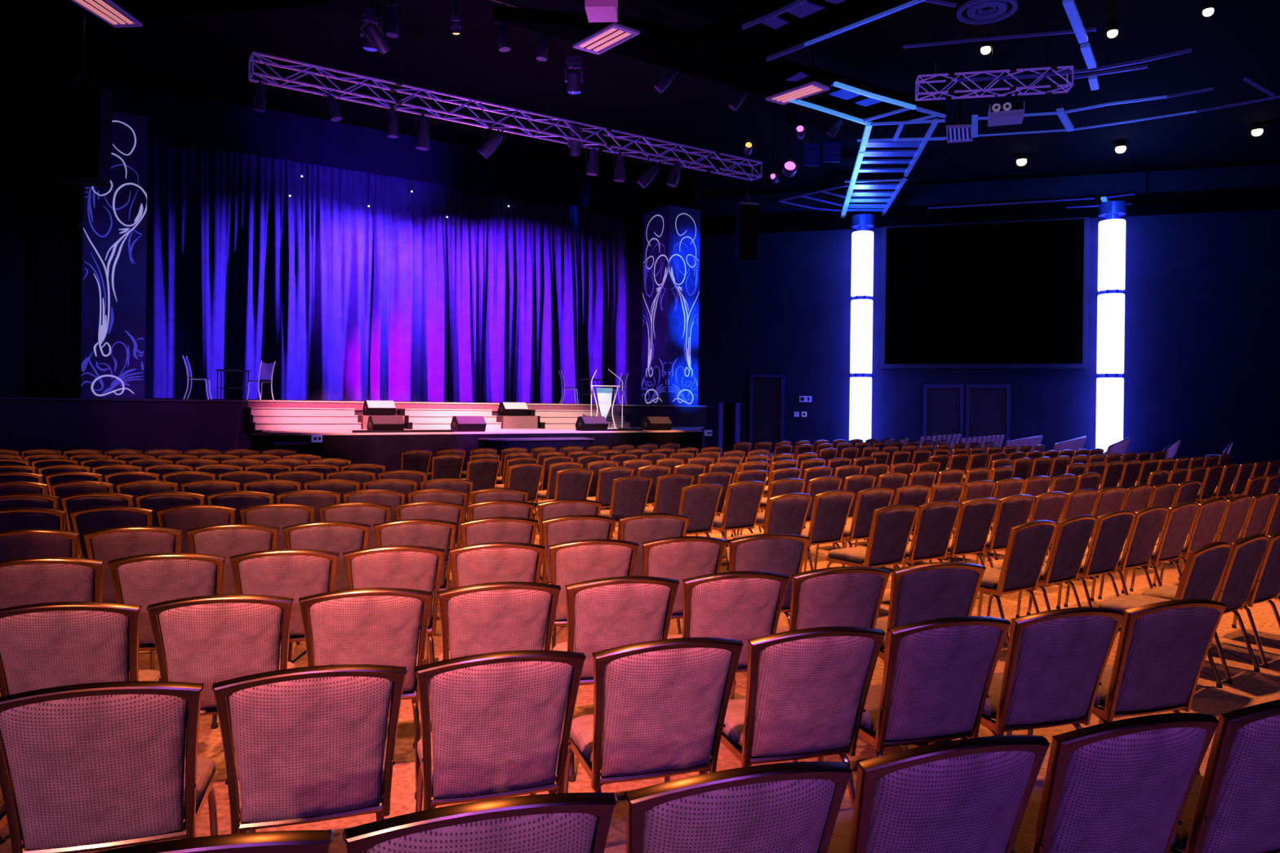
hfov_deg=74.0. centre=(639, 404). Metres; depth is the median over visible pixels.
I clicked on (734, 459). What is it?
banquet chair
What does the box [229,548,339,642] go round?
banquet chair
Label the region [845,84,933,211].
frame
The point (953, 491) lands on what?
banquet chair
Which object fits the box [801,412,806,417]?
dimmer control
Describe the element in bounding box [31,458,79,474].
banquet chair
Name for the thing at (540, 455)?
banquet chair
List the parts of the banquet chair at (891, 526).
leg, seat, seat frame, frame, backrest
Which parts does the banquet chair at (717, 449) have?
backrest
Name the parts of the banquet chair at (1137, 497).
frame, backrest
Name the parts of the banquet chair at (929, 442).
backrest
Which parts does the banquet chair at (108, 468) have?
frame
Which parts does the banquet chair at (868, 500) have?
leg, seat, leg, seat frame, frame, backrest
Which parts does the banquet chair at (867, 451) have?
backrest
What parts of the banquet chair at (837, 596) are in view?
seat, backrest, frame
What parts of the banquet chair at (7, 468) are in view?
backrest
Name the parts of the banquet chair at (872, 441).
frame, backrest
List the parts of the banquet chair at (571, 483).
seat, backrest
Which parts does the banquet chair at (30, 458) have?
frame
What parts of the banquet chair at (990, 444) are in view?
frame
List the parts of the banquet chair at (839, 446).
frame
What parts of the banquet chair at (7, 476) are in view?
backrest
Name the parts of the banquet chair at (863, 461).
frame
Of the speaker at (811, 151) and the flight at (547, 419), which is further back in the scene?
the speaker at (811, 151)
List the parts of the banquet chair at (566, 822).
backrest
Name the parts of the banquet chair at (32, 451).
backrest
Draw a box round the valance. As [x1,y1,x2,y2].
[100,78,633,214]
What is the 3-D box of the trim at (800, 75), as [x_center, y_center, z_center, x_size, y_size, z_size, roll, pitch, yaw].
[3.327,-6.879,17.820,0.264,0.020,0.503,1,0,-27]
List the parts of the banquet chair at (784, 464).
seat, backrest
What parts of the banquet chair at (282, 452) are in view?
frame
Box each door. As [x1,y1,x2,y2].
[749,373,784,453]
[922,384,964,455]
[964,384,1010,452]
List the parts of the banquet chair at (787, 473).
seat, frame, backrest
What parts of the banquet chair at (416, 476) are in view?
frame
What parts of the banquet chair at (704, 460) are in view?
frame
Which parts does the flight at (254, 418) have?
panel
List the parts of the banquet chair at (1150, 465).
backrest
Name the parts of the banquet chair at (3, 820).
seat, seat frame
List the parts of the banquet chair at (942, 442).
frame, backrest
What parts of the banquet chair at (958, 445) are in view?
backrest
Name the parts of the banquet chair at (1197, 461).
backrest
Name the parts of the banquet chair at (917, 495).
frame, backrest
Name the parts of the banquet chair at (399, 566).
backrest, leg, leg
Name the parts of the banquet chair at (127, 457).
backrest, frame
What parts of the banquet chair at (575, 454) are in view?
frame, backrest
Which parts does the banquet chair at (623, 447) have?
frame, backrest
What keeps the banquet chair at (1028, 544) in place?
on the floor
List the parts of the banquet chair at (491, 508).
backrest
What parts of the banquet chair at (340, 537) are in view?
leg, backrest, frame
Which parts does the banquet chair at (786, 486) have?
seat frame, seat, frame, backrest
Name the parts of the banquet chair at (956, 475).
frame, backrest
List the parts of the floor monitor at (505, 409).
panel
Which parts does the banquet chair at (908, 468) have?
frame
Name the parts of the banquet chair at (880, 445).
frame, backrest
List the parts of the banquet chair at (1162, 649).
leg, leg, leg, seat, seat frame, frame, backrest, leg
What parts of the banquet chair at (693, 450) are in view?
backrest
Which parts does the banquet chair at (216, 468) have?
frame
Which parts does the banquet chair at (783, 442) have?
backrest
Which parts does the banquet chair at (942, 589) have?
seat, seat frame, backrest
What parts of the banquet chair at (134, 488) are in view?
frame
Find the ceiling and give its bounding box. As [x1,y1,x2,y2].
[90,0,1279,197]
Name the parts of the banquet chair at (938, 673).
leg, seat, leg, leg, seat frame, frame, backrest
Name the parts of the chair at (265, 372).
post, seat, backrest, post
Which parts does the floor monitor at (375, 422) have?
panel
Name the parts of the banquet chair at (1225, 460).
backrest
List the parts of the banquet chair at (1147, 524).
leg, leg, seat, leg, frame, backrest, leg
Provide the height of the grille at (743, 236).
0.219 m
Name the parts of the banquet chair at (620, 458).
frame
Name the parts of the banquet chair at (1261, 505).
frame, backrest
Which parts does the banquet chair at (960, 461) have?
backrest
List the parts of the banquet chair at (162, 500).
frame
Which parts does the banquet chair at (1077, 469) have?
frame, backrest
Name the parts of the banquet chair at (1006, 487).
leg, backrest, frame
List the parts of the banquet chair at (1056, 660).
seat, leg, seat frame, frame, backrest, leg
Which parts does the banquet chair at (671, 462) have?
frame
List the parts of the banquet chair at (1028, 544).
leg, seat, leg, seat frame, frame, backrest, leg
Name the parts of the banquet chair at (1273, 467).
backrest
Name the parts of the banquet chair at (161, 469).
frame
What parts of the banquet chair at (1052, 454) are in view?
backrest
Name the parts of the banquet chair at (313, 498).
frame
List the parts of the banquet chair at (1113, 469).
backrest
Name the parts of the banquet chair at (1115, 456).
backrest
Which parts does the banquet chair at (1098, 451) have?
backrest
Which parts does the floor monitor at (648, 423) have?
panel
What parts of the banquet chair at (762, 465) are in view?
backrest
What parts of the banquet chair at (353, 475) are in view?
frame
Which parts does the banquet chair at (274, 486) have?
frame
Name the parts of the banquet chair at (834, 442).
frame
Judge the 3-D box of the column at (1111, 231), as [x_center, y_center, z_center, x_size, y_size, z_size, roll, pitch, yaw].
[15.416,-2.337,27.795,0.869,8.500,0.869,1,0,0]
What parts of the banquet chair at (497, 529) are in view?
backrest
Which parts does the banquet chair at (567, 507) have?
backrest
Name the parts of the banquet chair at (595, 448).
backrest, frame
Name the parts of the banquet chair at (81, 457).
frame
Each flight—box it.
[243,407,361,430]
[396,408,501,429]
[527,409,630,428]
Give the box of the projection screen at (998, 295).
[880,217,1089,368]
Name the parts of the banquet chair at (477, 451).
seat, backrest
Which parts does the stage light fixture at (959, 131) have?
frame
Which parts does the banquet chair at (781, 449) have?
backrest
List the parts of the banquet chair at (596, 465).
backrest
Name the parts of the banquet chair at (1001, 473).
backrest, frame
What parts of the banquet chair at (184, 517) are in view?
frame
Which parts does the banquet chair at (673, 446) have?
frame, backrest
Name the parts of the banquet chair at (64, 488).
frame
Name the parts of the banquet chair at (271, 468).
frame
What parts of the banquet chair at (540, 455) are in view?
backrest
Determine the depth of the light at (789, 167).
22.49 m
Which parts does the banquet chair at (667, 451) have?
frame, backrest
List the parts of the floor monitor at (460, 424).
panel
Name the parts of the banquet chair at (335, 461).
frame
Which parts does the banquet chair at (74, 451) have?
frame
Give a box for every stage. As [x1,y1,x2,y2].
[0,396,706,455]
[249,426,703,479]
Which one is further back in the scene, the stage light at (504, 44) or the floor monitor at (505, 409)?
the floor monitor at (505, 409)
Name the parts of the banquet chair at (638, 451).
frame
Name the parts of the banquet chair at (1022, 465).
backrest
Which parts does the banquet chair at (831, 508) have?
seat, leg, leg, frame, backrest, leg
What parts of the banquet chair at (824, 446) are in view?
frame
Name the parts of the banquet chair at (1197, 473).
backrest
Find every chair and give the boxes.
[0,448,19,455]
[0,453,23,459]
[0,458,30,466]
[0,464,36,473]
[0,471,43,483]
[0,480,48,494]
[0,493,59,510]
[0,507,79,558]
[0,528,79,560]
[0,556,104,608]
[0,601,160,844]
[0,680,217,852]
[0,786,7,830]
[21,448,62,460]
[24,453,68,466]
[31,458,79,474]
[37,464,90,494]
[44,471,102,495]
[49,480,113,531]
[60,492,133,532]
[62,448,102,459]
[69,453,112,466]
[69,506,153,559]
[80,457,126,472]
[82,526,182,603]
[91,464,142,482]
[93,829,333,852]
[104,448,142,458]
[104,471,159,493]
[107,552,226,728]
[114,453,155,465]
[115,480,178,507]
[128,457,173,471]
[134,491,205,527]
[144,448,182,458]
[144,464,193,480]
[146,594,296,715]
[155,504,235,553]
[157,453,198,464]
[161,471,216,491]
[175,457,219,471]
[180,480,240,505]
[182,355,212,399]
[184,448,221,457]
[185,523,279,595]
[195,463,243,479]
[200,453,239,463]
[206,490,274,523]
[212,664,407,833]
[217,471,271,490]
[221,457,264,471]
[222,448,259,457]
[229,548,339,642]
[239,503,315,550]
[241,453,281,463]
[242,479,301,503]
[244,463,292,479]
[246,360,275,399]
[261,448,297,457]
[266,457,308,471]
[272,470,324,490]
[275,489,341,522]
[282,453,321,463]
[282,521,370,662]
[293,463,339,479]
[298,587,433,799]
[303,479,359,503]
[309,457,351,471]
[318,502,391,547]
[325,470,375,490]
[340,463,385,479]
[342,488,405,521]
[342,545,445,663]
[342,791,617,852]
[362,478,417,503]
[373,519,457,650]
[377,470,426,490]
[394,501,464,582]
[400,449,432,479]
[407,488,468,546]
[414,649,586,812]
[419,478,473,545]
[425,453,465,480]
[426,448,466,479]
[437,581,561,661]
[448,542,545,588]
[459,516,538,546]
[460,448,497,502]
[460,453,500,479]
[466,457,501,520]
[467,500,534,520]
[469,488,528,518]
[494,457,538,519]
[495,452,533,484]
[497,447,527,476]
[506,462,544,532]
[530,446,555,457]
[534,467,594,538]
[534,498,602,564]
[536,451,564,503]
[536,462,582,500]
[537,455,573,490]
[539,515,616,643]
[547,538,639,650]
[552,576,679,782]
[558,370,578,404]
[559,445,583,456]
[562,637,743,793]
[567,449,594,462]
[577,454,606,468]
[586,444,609,454]
[586,460,618,508]
[586,466,634,510]
[596,448,622,460]
[600,458,653,510]
[600,475,653,539]
[604,761,853,852]
[609,453,637,466]
[611,444,634,453]
[612,372,628,404]
[613,464,671,531]
[618,512,689,634]
[625,448,648,458]
[635,444,657,453]
[640,453,666,465]
[641,536,727,619]
[644,473,694,536]
[651,448,674,457]
[652,463,706,506]
[655,457,684,474]
[659,443,679,453]
[666,570,789,699]
[669,451,694,464]
[676,447,698,457]
[678,483,723,537]
[687,456,714,473]
[695,471,733,546]
[695,480,766,570]
[697,450,719,463]
[698,626,885,809]
[700,446,722,457]
[706,469,768,537]
[707,462,738,484]
[715,460,769,516]
[716,455,742,483]
[722,449,745,472]
[728,533,809,684]
[733,441,751,463]
[733,493,813,538]
[736,478,805,535]
[739,448,768,497]
[739,467,801,534]
[744,454,768,497]
[754,441,772,476]
[762,459,798,497]
[764,453,794,497]
[767,440,791,464]
[767,444,792,470]
[776,566,890,734]
[792,440,810,460]
[793,444,813,460]
[795,452,817,469]
[799,458,826,479]
[801,489,855,572]
[802,466,833,493]
[803,475,842,559]
[804,464,862,528]
[812,440,829,453]
[813,487,894,569]
[815,443,833,458]
[817,448,838,466]
[817,616,1010,761]
[826,457,852,475]
[826,503,919,568]
[826,734,1049,852]
[831,439,846,448]
[834,474,876,548]
[835,442,852,457]
[840,447,858,464]
[841,471,907,542]
[848,439,862,447]
[853,456,876,474]
[854,442,870,457]
[854,484,931,568]
[861,446,879,457]
[862,463,889,487]
[865,438,879,446]
[871,451,889,464]
[872,441,887,451]
[875,561,986,662]
[881,438,894,446]
[882,445,898,471]
[887,450,911,473]
[889,440,904,451]
[890,462,915,486]
[896,437,909,446]
[901,444,916,462]
[902,500,961,567]
[906,440,919,451]
[907,470,937,542]
[911,449,931,472]
[911,497,999,598]
[915,461,940,497]
[919,444,933,461]
[921,440,934,445]
[928,454,950,484]
[928,468,964,502]
[928,481,964,562]
[928,607,1124,744]
[930,440,950,456]
[933,448,949,455]
[936,443,951,449]
[946,443,966,467]
[946,448,967,470]
[947,453,970,483]
[948,493,1035,596]
[954,480,995,562]
[959,466,991,502]
[962,446,1001,484]
[962,453,989,483]
[964,447,985,475]
[966,442,981,454]
[977,520,1057,647]
[982,441,995,453]
[982,491,1067,590]
[986,515,1097,617]
[987,452,1008,479]
[987,458,1013,479]
[989,477,1025,559]
[990,465,1015,530]
[1002,445,1017,458]
[1007,451,1025,466]
[1012,457,1033,492]
[1013,712,1219,852]
[1017,444,1031,457]
[1022,475,1052,519]
[1025,450,1042,478]
[1026,510,1135,614]
[1026,599,1226,774]
[1029,456,1053,478]
[1032,444,1045,455]
[1041,449,1058,476]
[1046,486,1127,578]
[1047,462,1086,492]
[1048,455,1071,486]
[1048,474,1077,546]
[1053,442,1058,450]
[1057,449,1074,465]
[1060,488,1099,584]
[1063,506,1168,607]
[1070,454,1088,464]
[1072,448,1089,457]
[1074,471,1101,491]
[1083,448,1104,474]
[1084,462,1106,491]
[1087,453,1105,464]
[1097,460,1125,490]
[1097,502,1199,599]
[1098,541,1232,688]
[1099,459,1142,488]
[1100,453,1121,484]
[1103,444,1111,462]
[1117,458,1159,510]
[1118,451,1151,481]
[1119,452,1137,479]
[1120,469,1169,529]
[1120,484,1153,568]
[1126,480,1201,563]
[1129,498,1227,591]
[1135,457,1176,482]
[1142,533,1269,684]
[1146,482,1178,568]
[1150,451,1165,460]
[1160,495,1253,585]
[1167,467,1188,504]
[1168,699,1279,852]
[1172,457,1191,470]
[1184,456,1205,502]
[1185,466,1206,482]
[1194,463,1239,502]
[1195,464,1223,503]
[1200,462,1253,502]
[1201,455,1220,502]
[1215,492,1275,540]
[1215,530,1279,668]
[1217,454,1233,500]
[1225,461,1267,497]
[1229,459,1279,498]
[1231,591,1279,628]
[1240,492,1279,536]
[1242,475,1266,497]
[1261,473,1279,493]
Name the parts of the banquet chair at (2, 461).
backrest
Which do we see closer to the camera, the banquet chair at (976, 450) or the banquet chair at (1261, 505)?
the banquet chair at (1261, 505)
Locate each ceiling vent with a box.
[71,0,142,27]
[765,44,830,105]
[956,0,1017,24]
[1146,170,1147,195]
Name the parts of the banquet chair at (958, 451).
frame, backrest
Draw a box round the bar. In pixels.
[490,0,527,8]
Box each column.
[80,111,148,399]
[640,204,700,405]
[848,213,874,442]
[1095,200,1126,453]
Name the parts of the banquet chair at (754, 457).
backrest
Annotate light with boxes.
[252,78,266,112]
[321,89,342,121]
[360,0,382,51]
[360,0,390,54]
[384,0,400,38]
[385,105,399,137]
[414,111,431,151]
[450,0,461,35]
[478,124,506,159]
[492,3,510,52]
[536,31,548,61]
[564,44,583,94]
[568,126,582,156]
[586,143,599,176]
[613,149,626,182]
[636,156,662,188]
[653,66,678,93]
[666,155,683,187]
[728,86,750,111]
[743,96,753,155]
[768,114,778,183]
[782,111,797,177]
[795,105,805,139]
[826,114,845,137]
[979,40,991,54]
[1015,155,1027,165]
[1106,23,1119,38]
[1114,142,1127,153]
[1201,1,1214,16]
[1250,124,1264,136]
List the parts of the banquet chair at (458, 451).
backrest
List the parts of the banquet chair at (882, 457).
backrest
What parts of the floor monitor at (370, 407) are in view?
panel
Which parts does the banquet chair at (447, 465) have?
backrest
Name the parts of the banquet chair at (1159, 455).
backrest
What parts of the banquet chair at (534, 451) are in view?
frame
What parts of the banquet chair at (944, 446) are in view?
backrest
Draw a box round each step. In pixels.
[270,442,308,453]
[478,437,594,459]
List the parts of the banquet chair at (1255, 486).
backrest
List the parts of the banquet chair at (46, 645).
leg, backrest, frame, seat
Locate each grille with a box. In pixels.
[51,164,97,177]
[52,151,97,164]
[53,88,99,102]
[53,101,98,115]
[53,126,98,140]
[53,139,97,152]
[738,241,757,249]
[738,251,756,259]
[739,232,757,240]
[740,204,758,213]
[740,213,758,222]
[740,222,757,231]
[991,102,1023,111]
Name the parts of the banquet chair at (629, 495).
seat, leg, backrest, frame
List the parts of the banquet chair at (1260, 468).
backrest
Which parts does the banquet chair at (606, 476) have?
seat, backrest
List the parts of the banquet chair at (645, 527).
backrest, frame, leg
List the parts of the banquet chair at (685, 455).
frame, backrest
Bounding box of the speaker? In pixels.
[733,155,758,260]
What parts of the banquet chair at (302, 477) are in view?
frame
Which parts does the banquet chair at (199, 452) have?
frame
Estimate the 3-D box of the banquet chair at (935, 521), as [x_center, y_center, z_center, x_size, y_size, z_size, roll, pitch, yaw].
[2.420,1.284,7.513,0.544,0.933,0.662,1,0,-32]
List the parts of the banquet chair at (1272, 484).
backrest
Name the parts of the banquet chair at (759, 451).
backrest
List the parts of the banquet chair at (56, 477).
backrest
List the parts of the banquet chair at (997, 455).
frame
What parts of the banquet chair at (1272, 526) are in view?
frame, backrest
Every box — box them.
[311,434,322,442]
[704,430,711,435]
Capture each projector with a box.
[584,0,617,22]
[987,92,1024,126]
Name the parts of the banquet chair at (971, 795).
seat, backrest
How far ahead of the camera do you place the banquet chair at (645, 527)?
6.17 m
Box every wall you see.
[0,22,93,397]
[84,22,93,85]
[145,320,581,404]
[581,151,701,404]
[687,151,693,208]
[697,164,1279,466]
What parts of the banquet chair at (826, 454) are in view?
frame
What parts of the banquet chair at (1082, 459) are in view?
backrest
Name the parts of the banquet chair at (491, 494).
backrest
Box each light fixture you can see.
[573,0,639,54]
[946,89,973,142]
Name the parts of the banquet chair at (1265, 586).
leg, frame, backrest, leg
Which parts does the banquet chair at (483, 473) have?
backrest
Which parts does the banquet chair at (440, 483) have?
backrest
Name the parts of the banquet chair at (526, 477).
backrest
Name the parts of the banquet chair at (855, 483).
frame, backrest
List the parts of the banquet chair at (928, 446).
frame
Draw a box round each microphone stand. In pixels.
[590,368,598,416]
[608,368,626,428]
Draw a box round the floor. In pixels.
[0,453,1279,852]
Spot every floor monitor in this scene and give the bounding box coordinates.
[362,400,396,415]
[366,415,404,430]
[450,416,486,431]
[497,402,528,416]
[575,416,608,431]
[640,416,672,430]
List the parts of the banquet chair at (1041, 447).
frame, backrest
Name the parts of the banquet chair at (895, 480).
frame, backrest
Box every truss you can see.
[248,0,762,181]
[915,35,1073,101]
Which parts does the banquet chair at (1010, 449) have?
frame, backrest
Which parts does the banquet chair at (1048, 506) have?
leg, frame, backrest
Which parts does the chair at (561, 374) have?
post, backrest, post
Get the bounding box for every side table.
[215,368,249,399]
[578,378,601,404]
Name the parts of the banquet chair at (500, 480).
seat, backrest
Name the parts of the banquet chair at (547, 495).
seat, backrest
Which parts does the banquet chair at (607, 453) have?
frame, backrest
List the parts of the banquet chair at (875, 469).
frame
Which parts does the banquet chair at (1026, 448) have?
frame, backrest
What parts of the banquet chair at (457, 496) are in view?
backrest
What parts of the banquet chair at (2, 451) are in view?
backrest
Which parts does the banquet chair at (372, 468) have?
frame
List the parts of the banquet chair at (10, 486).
backrest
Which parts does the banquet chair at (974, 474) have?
backrest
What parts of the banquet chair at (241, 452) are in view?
frame, backrest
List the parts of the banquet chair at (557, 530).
seat, backrest, frame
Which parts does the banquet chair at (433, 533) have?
backrest, frame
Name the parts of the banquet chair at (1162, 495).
frame, backrest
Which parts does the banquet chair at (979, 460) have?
backrest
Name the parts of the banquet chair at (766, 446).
backrest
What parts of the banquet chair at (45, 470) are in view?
frame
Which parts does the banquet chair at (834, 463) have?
frame, backrest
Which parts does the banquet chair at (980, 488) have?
frame, backrest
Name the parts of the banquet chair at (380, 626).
backrest, frame, seat frame, leg, seat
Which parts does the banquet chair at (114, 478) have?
frame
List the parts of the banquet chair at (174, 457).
backrest, frame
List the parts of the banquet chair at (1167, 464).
frame, backrest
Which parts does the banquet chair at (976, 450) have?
backrest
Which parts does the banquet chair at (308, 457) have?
frame, backrest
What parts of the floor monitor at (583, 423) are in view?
panel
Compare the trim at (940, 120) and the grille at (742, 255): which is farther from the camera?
the grille at (742, 255)
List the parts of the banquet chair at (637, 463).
backrest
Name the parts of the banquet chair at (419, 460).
backrest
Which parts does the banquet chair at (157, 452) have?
frame, backrest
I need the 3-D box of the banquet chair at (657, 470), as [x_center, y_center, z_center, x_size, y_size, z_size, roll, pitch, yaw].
[0.019,1.254,11.389,0.544,0.933,0.662,1,0,-37]
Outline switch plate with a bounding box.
[794,412,799,417]
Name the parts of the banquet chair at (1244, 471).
backrest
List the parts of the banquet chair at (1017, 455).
frame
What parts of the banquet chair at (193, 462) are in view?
backrest, frame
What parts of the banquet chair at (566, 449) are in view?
frame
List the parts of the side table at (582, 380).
leg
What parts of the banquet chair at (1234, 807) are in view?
seat frame, seat, backrest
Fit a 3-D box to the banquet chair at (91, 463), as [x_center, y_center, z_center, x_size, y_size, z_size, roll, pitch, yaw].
[-7.073,1.165,11.369,0.544,0.933,0.662,1,0,-12]
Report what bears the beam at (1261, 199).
attached to the wall at (1202, 291)
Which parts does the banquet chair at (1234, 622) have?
leg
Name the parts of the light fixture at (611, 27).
frame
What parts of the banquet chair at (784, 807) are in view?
seat, backrest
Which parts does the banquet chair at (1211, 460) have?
backrest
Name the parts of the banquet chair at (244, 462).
frame, backrest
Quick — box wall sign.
[799,395,811,402]
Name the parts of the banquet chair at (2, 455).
backrest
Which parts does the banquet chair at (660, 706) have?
leg, seat, leg, seat frame, backrest, leg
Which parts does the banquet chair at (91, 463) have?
frame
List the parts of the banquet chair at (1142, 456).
backrest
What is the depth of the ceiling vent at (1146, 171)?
27.78 m
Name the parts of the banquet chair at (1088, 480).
backrest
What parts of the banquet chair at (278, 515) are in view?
frame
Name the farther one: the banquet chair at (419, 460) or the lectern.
the lectern
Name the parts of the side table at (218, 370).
leg, leg, leg, leg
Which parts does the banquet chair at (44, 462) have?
frame, backrest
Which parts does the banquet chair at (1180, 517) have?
leg, leg, seat, leg, frame, leg, backrest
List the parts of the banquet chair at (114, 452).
frame, backrest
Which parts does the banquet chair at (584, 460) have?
frame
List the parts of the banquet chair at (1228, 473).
backrest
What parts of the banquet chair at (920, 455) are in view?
frame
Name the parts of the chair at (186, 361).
post, backrest, post, leg, leg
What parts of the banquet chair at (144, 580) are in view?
leg, frame, backrest, leg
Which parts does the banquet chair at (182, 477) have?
frame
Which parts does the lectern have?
post, panel, post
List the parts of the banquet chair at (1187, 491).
frame, backrest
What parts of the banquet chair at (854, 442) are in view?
frame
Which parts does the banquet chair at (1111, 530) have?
leg, leg, seat, leg, seat frame, frame, backrest, leg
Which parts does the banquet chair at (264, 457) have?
frame, backrest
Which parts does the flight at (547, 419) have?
panel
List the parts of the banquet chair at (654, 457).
frame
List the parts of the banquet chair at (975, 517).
seat, seat frame, frame, backrest, leg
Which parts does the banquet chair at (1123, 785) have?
seat, backrest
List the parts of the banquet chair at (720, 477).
frame, backrest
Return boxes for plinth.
[354,414,404,429]
[496,415,537,428]
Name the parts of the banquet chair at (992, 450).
backrest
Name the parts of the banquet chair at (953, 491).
frame, backrest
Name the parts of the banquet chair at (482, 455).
frame, backrest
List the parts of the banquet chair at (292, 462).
frame, backrest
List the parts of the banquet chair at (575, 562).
leg, backrest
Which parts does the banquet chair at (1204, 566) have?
seat, frame, backrest, leg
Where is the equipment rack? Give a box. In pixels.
[717,402,740,457]
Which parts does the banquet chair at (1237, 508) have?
leg, leg, frame, backrest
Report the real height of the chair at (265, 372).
0.937 m
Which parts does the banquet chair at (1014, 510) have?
seat, leg, leg, frame, backrest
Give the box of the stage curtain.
[144,138,627,404]
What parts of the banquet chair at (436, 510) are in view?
backrest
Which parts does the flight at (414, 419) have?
panel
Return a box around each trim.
[0,0,328,28]
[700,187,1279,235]
[741,0,807,61]
[761,16,788,29]
[778,183,849,212]
[786,1,824,17]
[786,71,808,81]
[788,97,866,124]
[804,0,925,46]
[824,0,845,4]
[829,88,861,100]
[833,81,915,110]
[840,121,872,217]
[844,137,946,182]
[855,97,882,106]
[863,107,910,122]
[870,119,945,125]
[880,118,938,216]
[892,110,1196,141]
[893,124,903,141]
[902,27,1096,48]
[905,115,936,123]
[915,106,946,118]
[918,0,956,7]
[927,193,1134,208]
[957,48,1191,82]
[971,114,977,137]
[977,95,1166,119]
[1056,107,1073,132]
[1062,0,1098,90]
[1100,196,1106,202]
[1166,77,1279,112]
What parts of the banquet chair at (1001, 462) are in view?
backrest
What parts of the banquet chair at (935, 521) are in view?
seat, seat frame, backrest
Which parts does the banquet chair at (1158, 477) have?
backrest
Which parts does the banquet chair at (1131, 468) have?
frame, backrest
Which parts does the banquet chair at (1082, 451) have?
backrest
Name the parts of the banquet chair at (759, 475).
frame, backrest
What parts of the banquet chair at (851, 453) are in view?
frame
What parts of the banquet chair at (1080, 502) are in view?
frame, backrest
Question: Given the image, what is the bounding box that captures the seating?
[917,432,1233,469]
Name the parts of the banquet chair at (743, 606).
seat, leg, backrest, frame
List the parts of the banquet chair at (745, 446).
frame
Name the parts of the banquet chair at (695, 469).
backrest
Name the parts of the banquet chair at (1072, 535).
leg, leg, seat, leg, seat frame, frame, backrest, leg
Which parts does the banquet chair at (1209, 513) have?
leg, leg, seat, leg, frame, backrest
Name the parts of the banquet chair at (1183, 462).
backrest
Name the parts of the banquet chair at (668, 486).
seat, backrest, frame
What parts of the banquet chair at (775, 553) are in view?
backrest, frame, leg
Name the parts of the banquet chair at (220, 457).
backrest, frame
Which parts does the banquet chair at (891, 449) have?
backrest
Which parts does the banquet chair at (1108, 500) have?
backrest, frame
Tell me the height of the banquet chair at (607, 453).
0.933 m
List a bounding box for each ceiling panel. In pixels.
[492,4,945,122]
[691,0,912,57]
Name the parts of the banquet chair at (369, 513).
frame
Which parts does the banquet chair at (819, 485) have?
backrest, frame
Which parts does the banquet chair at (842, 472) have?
frame, backrest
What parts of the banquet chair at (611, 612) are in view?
seat, leg, backrest, frame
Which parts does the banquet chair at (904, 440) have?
backrest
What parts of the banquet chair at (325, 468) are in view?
frame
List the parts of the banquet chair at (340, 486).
frame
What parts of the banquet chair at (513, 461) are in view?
seat, backrest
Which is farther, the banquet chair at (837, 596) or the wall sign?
the wall sign
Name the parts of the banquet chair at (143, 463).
frame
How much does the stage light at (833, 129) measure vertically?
0.942 m
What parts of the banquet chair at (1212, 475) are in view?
backrest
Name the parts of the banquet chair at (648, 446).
frame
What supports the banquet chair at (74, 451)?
on the floor
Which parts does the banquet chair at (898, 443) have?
frame, backrest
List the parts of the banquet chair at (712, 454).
frame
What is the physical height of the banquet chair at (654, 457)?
0.933 m
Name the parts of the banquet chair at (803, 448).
backrest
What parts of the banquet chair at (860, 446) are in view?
frame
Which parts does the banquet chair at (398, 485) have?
frame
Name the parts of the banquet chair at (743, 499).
seat, leg, leg, seat frame, frame, backrest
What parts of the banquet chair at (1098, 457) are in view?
backrest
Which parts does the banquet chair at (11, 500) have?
backrest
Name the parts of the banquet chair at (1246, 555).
seat, leg, frame, backrest, leg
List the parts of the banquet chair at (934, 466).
backrest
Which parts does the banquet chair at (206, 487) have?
frame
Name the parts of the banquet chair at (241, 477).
frame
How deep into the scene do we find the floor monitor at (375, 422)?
17.88 m
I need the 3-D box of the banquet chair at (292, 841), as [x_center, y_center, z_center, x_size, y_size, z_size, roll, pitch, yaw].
[-0.935,1.242,1.802,0.544,0.933,0.662,1,0,-18]
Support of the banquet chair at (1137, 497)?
on the floor
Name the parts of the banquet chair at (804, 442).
backrest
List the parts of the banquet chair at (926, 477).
frame, backrest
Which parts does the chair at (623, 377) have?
post, backrest, post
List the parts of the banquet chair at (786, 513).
seat, frame, backrest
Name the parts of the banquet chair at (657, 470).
backrest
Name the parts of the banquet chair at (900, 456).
backrest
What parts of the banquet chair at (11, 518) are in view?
backrest, frame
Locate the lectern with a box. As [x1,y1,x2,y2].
[590,385,620,428]
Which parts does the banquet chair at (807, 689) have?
seat, seat frame, backrest, frame, leg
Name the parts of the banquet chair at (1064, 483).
frame, backrest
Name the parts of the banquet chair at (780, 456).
backrest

